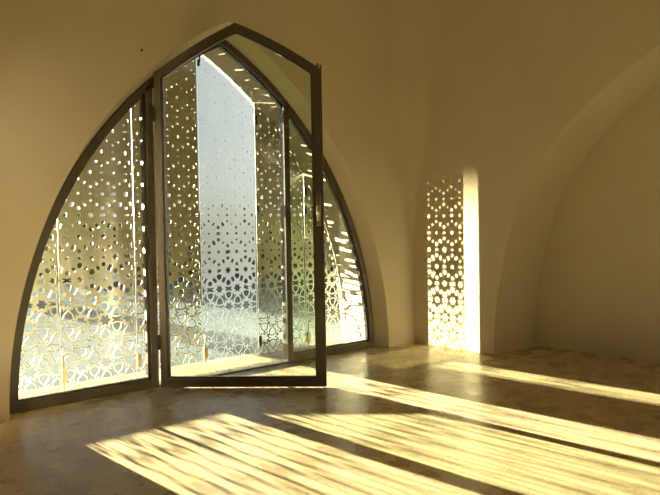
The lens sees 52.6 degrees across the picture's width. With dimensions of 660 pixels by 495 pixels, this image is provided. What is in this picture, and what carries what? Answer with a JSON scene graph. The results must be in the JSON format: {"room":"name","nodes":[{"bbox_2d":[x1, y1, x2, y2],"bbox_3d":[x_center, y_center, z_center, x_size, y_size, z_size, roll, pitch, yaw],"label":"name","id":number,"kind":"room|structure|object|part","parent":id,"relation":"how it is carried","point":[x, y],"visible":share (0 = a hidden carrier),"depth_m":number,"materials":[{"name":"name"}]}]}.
{"room":"mosque","nodes":[
{"label":"mosque","id":0,"kind":"room"},
{"bbox_2d":[0,0,413,420],"bbox_3d":[-1.039,-1.206,5.849,6.800,4.600,0.626,-2,2,-41],"label":"wall","id":1,"kind":"structure","parent":0,"point":[66,66],"depth_m":5.50,"materials":[{"name":"paint"}]},
{"bbox_2d":[19,222,59,394],"bbox_3d":[-2.325,0.268,5.077,0.489,1.702,0.003,-2,2,-41],"label":"shutter","id":2,"kind":"object","parent":1,"relation":"attached to","point":[46,277],"visible":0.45,"depth_m":5.18,"materials":[{"name":"metal"}]},
{"bbox_2d":[57,110,136,389],"bbox_3d":[-1.892,-0.112,5.426,0.628,2.456,0.042,-2,2,-41],"label":"perforated screen panel","id":3,"kind":"object","parent":1,"relation":"attached to","point":[117,135],"visible":0.85,"depth_m":5.46,"materials":[{"name":"metal"}]},
{"bbox_2d":[131,59,201,374],"bbox_3d":[-1.425,-0.353,5.849,0.632,2.867,0.018,-2,2,-41],"label":"perforated screen panel","id":4,"kind":"object","parent":1,"relation":"attached to","point":[183,98],"visible":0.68,"depth_m":5.92,"materials":[{"name":"metal"}]},
{"bbox_2d":[10,40,373,413],"bbox_3d":[-0.926,-0.353,5.762,3.560,2.896,0.075,-2,2,-41],"label":"window","id":5,"kind":"structure","parent":1,"relation":"in","point":[143,94],"depth_m":5.30,"materials":[{"name":"brown metal"}]},
{"bbox_3d":[-1.823,1.091,4.995,1.028,0.084,0.075,-2,2,-41],"label":"rail","id":6,"kind":"part","parent":5,"relation":"part of","materials":[{"name":"brown metal"}]},
{"bbox_2d":[151,23,326,386],"bbox_3d":[-0.723,-0.317,5.220,1.347,2.860,0.110,-1,2,3],"label":"glazed door","id":7,"kind":"structure","parent":5,"relation":"attached to","point":[163,344],"depth_m":5.23,"materials":[{"name":"brown metal"}]},
{"bbox_3d":[-0.092,-0.266,5.154,0.020,0.118,0.046,-1,2,3],"label":"lever","id":8,"kind":"part","parent":7,"relation":"part of","materials":[{"name":"silver metal"}]},
{"bbox_3d":[-0.089,-0.288,5.181,0.037,0.240,0.014,-1,2,3],"label":"lock plate","id":9,"kind":"part","parent":7,"relation":"part of","materials":[{"name":"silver metal"}]},
{"bbox_3d":[0.019,1.012,6.612,1.028,0.084,0.075,-2,2,-41],"label":"rail","id":10,"kind":"part","parent":5,"relation":"part of","materials":[{"name":"brown metal"}]},
{"bbox_2d":[196,55,257,365],"bbox_3d":[-0.944,-0.364,6.261,0.618,2.878,0.042,-3,2,-42],"label":"perforated screen panel","id":11,"kind":"object","parent":1,"relation":"attached to","point":[212,113],"visible":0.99,"depth_m":6.25,"materials":[{"name":"metal"}]},
{"bbox_2d":[254,103,305,354],"bbox_3d":[-0.490,-0.184,6.673,0.593,2.449,0.018,-2,2,-41],"label":"shutter","id":12,"kind":"object","parent":1,"relation":"attached to","point":[263,155],"visible":0.9,"depth_m":6.61,"materials":[{"name":"metal"}]},
{"bbox_2d":[303,175,344,347],"bbox_3d":[-0.045,0.142,7.053,0.541,1.789,0.042,-2,2,-41],"label":"shutter","id":13,"kind":"object","parent":1,"relation":"attached to","point":[307,191],"visible":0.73,"depth_m":6.96,"materials":[{"name":"metal"}]},
{"bbox_2d":[0,339,659,494],"bbox_3d":[-0.088,1.311,1.401,11.400,0.200,8.900,-2,2,-41],"label":"floor","id":14,"kind":"structure","parent":0,"point":[411,418],"depth_m":4.08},
{"bbox_2d":[384,0,659,362],"bbox_3d":[3.670,-1.236,4.155,1.094,4.600,8.134,-2,2,-41],"label":"wall","id":15,"kind":"structure","parent":0,"point":[528,131],"depth_m":6.36,"materials":[{"name":"paint"}]},
{"label":"outside","id":16,"kind":"structure","parent":0,"visible":0},
{"bbox_2d":[19,267,341,391],"bbox_3d":[-24.003,0.736,32.099,120.000,0.001,90.000,-2,2,-41],"label":"ground","id":17,"kind":"structure","parent":16,"point":[28,328],"depth_m":8.74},
{"bbox_2d":[39,204,332,281],"bbox_3d":[1.112,-0.457,21.151,19.814,2.169,2.378,-2,2,-24],"label":"hedge","id":18,"kind":"object","parent":17,"relation":"on","point":[79,265],"visible":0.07,"depth_m":18.25,"materials":[{"name":"green plant"}]}
]}

